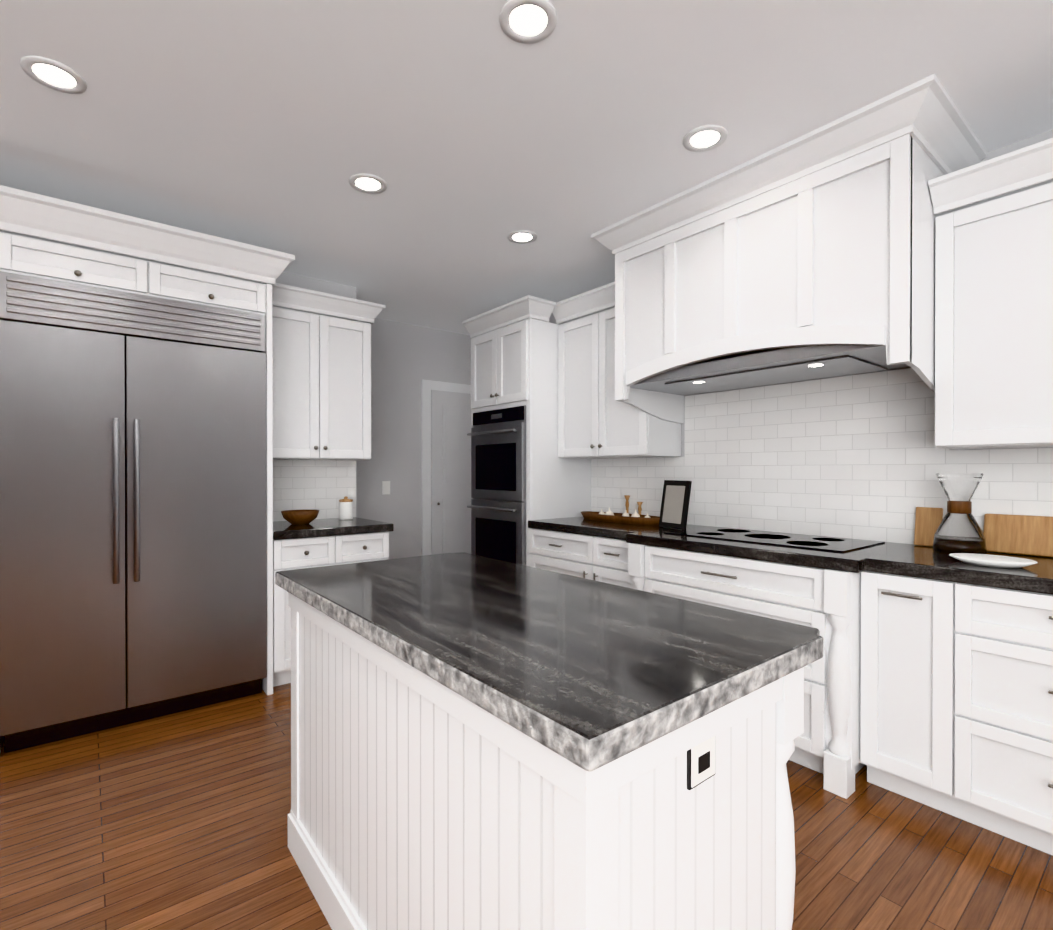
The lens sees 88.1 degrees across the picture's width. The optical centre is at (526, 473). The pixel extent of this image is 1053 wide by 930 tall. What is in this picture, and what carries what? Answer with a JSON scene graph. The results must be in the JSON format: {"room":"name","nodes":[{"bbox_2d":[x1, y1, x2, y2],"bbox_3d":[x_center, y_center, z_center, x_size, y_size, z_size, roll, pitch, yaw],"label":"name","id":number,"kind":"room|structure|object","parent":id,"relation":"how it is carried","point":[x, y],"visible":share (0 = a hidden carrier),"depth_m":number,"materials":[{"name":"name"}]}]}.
{"room":"kitchen","nodes":[
{"label":"kitchen","id":0,"kind":"room"},
{"bbox_2d":[0,230,356,516],"bbox_3d":[-3.835,-0.059,2.037,6.520,2.620,0.120,0,0,-39],"label":"wall","id":1,"kind":"structure","parent":0,"point":[294,280],"depth_m":3.79,"materials":[{"name":"grey paint"}]},
{"bbox_2d":[273,460,355,521],"bbox_3d":[-1.547,0.114,3.799,0.727,0.418,0.006,0,0,-39],"label":"backsplash","id":2,"kind":"structure","parent":1,"relation":"attached to","point":[323,487],"depth_m":3.83,"materials":[{"name":"tile"}]},
{"bbox_2d":[261,282,384,459],"bbox_3d":[-1.399,-0.626,3.652,0.777,1.060,0.415,0,0,-39],"label":"upper cabinet","id":3,"kind":"object","parent":1,"relation":"attached to","point":[321,387],"visible":0.81,"depth_m":3.53,"materials":[{"name":"white"}]},
{"bbox_2d":[357,318,473,558],"bbox_3d":[-2.125,-0.069,4.280,12.000,2.620,0.120,0,0,-39],"label":"wall","id":4,"kind":"structure","parent":0,"point":[406,359],"depth_m":4.99,"materials":[{"name":"grey paint"}]},
{"bbox_2d":[382,481,389,494],"bbox_3d":[-1.262,0.129,4.895,0.075,0.120,0.009,0,0,-39],"label":"switch plate","id":5,"kind":"object","parent":4,"relation":"attached to","point":[385,487],"visible":1,"depth_m":4.89,"materials":[{"name":"white plastic"}]},
{"bbox_2d":[421,379,470,555],"bbox_3d":[-0.582,0.176,5.403,0.990,2.120,0.073,0,0,-39],"label":"hall door","id":6,"kind":"structure","parent":4,"relation":"in","point":[445,467],"depth_m":5.23,"materials":[{"name":"white paint"}]},
{"bbox_2d":[0,683,1052,929],"bbox_3d":[-0.108,1.282,1.789,12.000,0.060,11.000,0,0,-39],"label":"floor","id":7,"kind":"structure","parent":0,"point":[176,821],"depth_m":1.83,"materials":[{"name":"brown wood"}]},
{"bbox_2d":[0,271,266,753],"bbox_3d":[-2.052,0.182,2.922,1.081,2.130,0.731,0,0,-39],"label":"refrigerator","id":8,"kind":"object","parent":7,"relation":"on","point":[133,548],"visible":1,"depth_m":2.63,"materials":[{"name":"silver metal"}]},
{"bbox_2d":[0,185,294,752],"bbox_3d":[-2.292,0.013,2.724,1.962,2.470,0.742,0,0,-39],"label":"tall cabinet","id":9,"kind":"object","parent":7,"relation":"on","point":[37,215],"visible":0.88,"depth_m":2.67,"materials":[{"name":"white"}]},
{"bbox_2d":[273,532,388,686],"bbox_3d":[-1.350,0.810,3.541,0.707,0.870,0.660,0,0,-39],"label":"base cabinet","id":10,"kind":"object","parent":7,"relation":"on","point":[298,553],"visible":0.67,"depth_m":3.20,"materials":[{"name":"white"}]},
{"bbox_2d":[273,517,393,539],"bbox_3d":[-1.346,0.349,3.551,0.727,0.050,0.647,0,0,-39],"label":"countertop","id":11,"kind":"structure","parent":10,"relation":"on","point":[315,528],"depth_m":3.36,"materials":[{"name":"stone"}]},
{"bbox_2d":[281,510,318,524],"bbox_3d":[-1.454,0.282,3.499,0.230,0.085,0.230,0,0,-39],"label":"wooden bowl","id":12,"kind":"object","parent":11,"relation":"on","point":[298,517],"visible":1,"depth_m":3.43,"materials":[{"name":"brown wood"}]},
{"bbox_2d":[339,496,352,519],"bbox_3d":[-1.270,0.242,3.828,0.096,0.162,0.096,0,0,-39],"label":"canister","id":13,"kind":"object","parent":11,"relation":"on","point":[345,508],"visible":1,"depth_m":3.79,"materials":[{"name":"white ceramic"}]},
{"bbox_2d":[462,295,590,565],"bbox_3d":[0.021,0.022,4.186,0.689,2.440,0.825,0,0,-39],"label":"tall cabinet","id":14,"kind":"object","parent":7,"relation":"on","point":[514,363],"visible":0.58,"depth_m":3.89,"materials":[{"name":"white"}]},
{"bbox_2d":[467,405,525,565],"bbox_3d":[-0.236,0.147,4.033,0.110,1.250,0.648,0,0,-39],"label":"wall oven","id":15,"kind":"object","parent":14,"relation":"in","point":[497,506],"visible":0.88,"depth_m":3.99,"materials":[{"name":"silver metal"}]},
{"bbox_2d":[288,592,803,929],"bbox_3d":[-0.106,0.815,1.484,0.656,0.878,1.403,0,0,-39],"label":"kitchen island","id":16,"kind":"object","parent":7,"relation":"on","point":[420,800],"visible":0.65,"depth_m":1.02,"materials":[{"name":"white wood"}]},
{"bbox_2d":[275,552,822,771],"bbox_3d":[-0.099,0.353,1.487,0.733,0.045,1.473,0,0,-39],"label":"island countertop","id":17,"kind":"structure","parent":16,"relation":"on","point":[588,675],"depth_m":1.08,"materials":[{"name":"stone"}]},
{"bbox_2d":[529,528,580,576],"bbox_3d":[0.467,0.809,3.689,0.624,0.870,0.677,0,0,-39],"label":"base cabinet","id":18,"kind":"object","parent":7,"relation":"on","point":[555,551],"depth_m":3.54,"materials":[{"name":"white"}]},
{"bbox_2d":[528,516,1052,594],"bbox_3d":[1.558,0.355,2.268,0.709,0.050,4.257,0,0,-39],"label":"countertop","id":19,"kind":"structure","parent":18,"relation":"on","point":[917,561],"depth_m":2.22,"materials":[{"name":"stone"}]},
{"bbox_2d":[581,508,659,524],"bbox_3d":[0.633,0.279,3.669,0.200,0.090,0.740,0,0,-39],"label":"wooden tray","id":20,"kind":"object","parent":19,"relation":"on","point":[625,517],"visible":0.98,"depth_m":3.58,"materials":[{"name":"brown wood"}]},
{"bbox_2d":[624,495,629,513],"bbox_3d":[0.704,0.238,3.803,0.058,0.170,0.058,0,0,36],"label":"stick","id":21,"kind":"object","parent":19,"relation":"on","point":[627,497],"depth_m":3.79,"materials":[{"name":"brown wood"}]},
{"bbox_2d":[637,502,642,514],"bbox_3d":[0.772,0.259,3.704,0.058,0.130,0.058,0,0,36],"label":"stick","id":22,"kind":"object","parent":19,"relation":"on","point":[639,503],"depth_m":3.69,"materials":[{"name":"brown wood"}]},
{"bbox_2d":[659,480,691,529],"bbox_3d":[0.878,0.183,3.220,0.062,0.284,0.215,0,0,-27],"label":"picture frame","id":23,"kind":"object","parent":19,"relation":"on","point":[675,504],"visible":0.92,"depth_m":3.20,"materials":[{"name":"black wood"}]},
{"bbox_2d":[664,527,884,551],"bbox_3d":[1.224,0.325,2.778,0.480,0.007,0.910,0,0,-39],"label":"cooktop","id":24,"kind":"object","parent":19,"relation":"in","point":[834,544],"visible":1,"depth_m":2.70,"materials":[{"name":"black glass"}]},
{"bbox_2d":[914,507,942,546],"bbox_3d":[1.817,0.241,2.459,0.046,0.175,0.100,0,0,-39],"label":"cutting board","id":25,"kind":"object","parent":19,"relation":"on","point":[928,520],"visible":0.75,"depth_m":2.46,"materials":[{"name":"brown wood"}]},
{"bbox_2d":[932,473,986,554],"bbox_3d":[1.791,0.165,2.251,0.179,0.331,0.179,0,0,-39],"label":"coffee maker","id":26,"kind":"object","parent":19,"relation":"on","point":[958,530],"visible":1,"depth_m":2.21,"materials":[{"name":"clear glass"}]},
{"bbox_2d":[949,553,1037,567],"bbox_3d":[1.690,0.319,1.978,0.188,0.026,0.250,0,0,-39],"label":"serving dish","id":27,"kind":"object","parent":19,"relation":"on","point":[989,560],"visible":1,"depth_m":1.97,"materials":[{"name":"white"}]},
{"bbox_2d":[983,514,1052,556],"bbox_3d":[2.064,0.250,2.151,0.049,0.158,0.400,0,0,-39],"label":"cutting board","id":28,"kind":"object","parent":19,"relation":"on","point":[1020,534],"visible":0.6,"depth_m":2.21,"materials":[{"name":"brown wood"}]},
{"bbox_2d":[581,534,620,583],"bbox_3d":[0.736,0.810,3.356,0.624,0.870,0.420,0,0,-39],"label":"base cabinet","id":29,"kind":"object","parent":7,"relation":"on","point":[596,552],"depth_m":3.25,"materials":[{"name":"white"}]},
{"bbox_2d":[613,540,880,798],"bbox_3d":[1.171,0.813,2.737,0.726,0.870,1.221,0,0,-39],"label":"base cabinet","id":30,"kind":"object","parent":7,"relation":"on","point":[841,736],"depth_m":2.19,"materials":[{"name":"white wood"}]},
{"bbox_2d":[881,573,924,804],"bbox_3d":[1.648,0.815,2.227,0.624,0.870,0.304,0,0,-39],"label":"base cabinet","id":31,"kind":"object","parent":7,"relation":"on","point":[902,597],"depth_m":2.04,"materials":[{"name":"white"}]},
{"bbox_2d":[925,579,1052,854],"bbox_3d":[1.919,0.817,1.891,0.624,0.870,0.683,0,0,-39],"label":"base cabinet","id":32,"kind":"object","parent":7,"relation":"on","point":[936,694],"depth_m":1.84,"materials":[{"name":"white wood"}]},
{"bbox_2d":[0,0,1052,336],"bbox_3d":[-0.108,-1.408,1.777,12.000,0.080,11.000,0,0,-39],"label":"ceiling","id":33,"kind":"structure","parent":0,"point":[470,134],"depth_m":2.04,"materials":[{"name":"white paint"}]},
{"bbox_2d":[20,55,86,93],"bbox_3d":[-1.620,-1.365,1.867,0.176,0.006,0.176,0,0,-39],"label":"recessed light","id":34,"kind":"object","parent":33,"relation":"in","point":[53,74],"visible":1,"depth_m":1.86,"materials":[{"name":"white"}]},
{"bbox_2d":[349,173,386,193],"bbox_3d":[-0.749,-1.368,2.571,0.176,0.006,0.176,0,0,-39],"label":"recessed light","id":35,"kind":"object","parent":33,"relation":"in","point":[367,183],"visible":1,"depth_m":2.57,"materials":[{"name":"white"}]},
{"bbox_2d":[507,230,536,243],"bbox_3d":[-0.025,-1.371,3.155,0.176,0.006,0.176,0,0,-39],"label":"recessed light","id":36,"kind":"object","parent":33,"relation":"in","point":[521,236],"visible":1,"depth_m":3.15,"materials":[{"name":"white"}]},
{"bbox_2d":[499,0,556,43],"bbox_3d":[0.005,-1.364,1.637,0.176,0.006,0.176,0,0,-39],"label":"recessed light","id":37,"kind":"object","parent":33,"relation":"in","point":[527,21],"visible":1,"depth_m":1.63,"materials":[{"name":"white"}]},
{"bbox_2d":[683,125,727,151],"bbox_3d":[0.729,-1.367,2.222,0.176,0.006,0.176,0,0,-39],"label":"recessed light","id":38,"kind":"object","parent":33,"relation":"in","point":[704,138],"visible":1,"depth_m":2.21,"materials":[{"name":"white"}]},
{"bbox_2d":[532,130,1052,458],"bbox_3d":[2.498,-0.058,1.768,0.120,2.620,7.700,0,0,-39],"label":"wall","id":39,"kind":"structure","parent":0,"point":[1016,146],"depth_m":2.38,"materials":[{"name":"grey paint"}]},
{"bbox_2d":[552,282,680,458],"bbox_3d":[0.580,-0.654,3.693,0.435,1.085,0.803,0,0,-39],"label":"upper cabinet","id":40,"kind":"object","parent":39,"relation":"attached to","point":[596,419],"visible":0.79,"depth_m":3.62,"materials":[{"name":"white wood"}]},
{"bbox_2d":[591,74,986,423],"bbox_3d":[1.167,-0.844,2.727,0.734,1.054,1.630,0,0,-39],"label":"range hood","id":41,"kind":"object","parent":39,"relation":"attached to","point":[814,250],"visible":0.9,"depth_m":2.34,"materials":[{"name":"white wood"}]},
{"bbox_2d":[591,368,1052,543],"bbox_3d":[1.832,-0.081,2.487,0.006,0.820,4.257,0,0,-39],"label":"backsplash","id":42,"kind":"structure","parent":39,"relation":"attached to","point":[861,456],"depth_m":2.83,"materials":[{"name":"tile"}]},
{"bbox_2d":[933,174,1052,449],"bbox_3d":[2.104,-0.568,1.873,0.350,0.930,1.069,0,0,-39],"label":"upper cabinet","id":43,"kind":"object","parent":39,"relation":"attached to","point":[994,324],"depth_m":2.04,"materials":[{"name":"white wood"}]}
]}

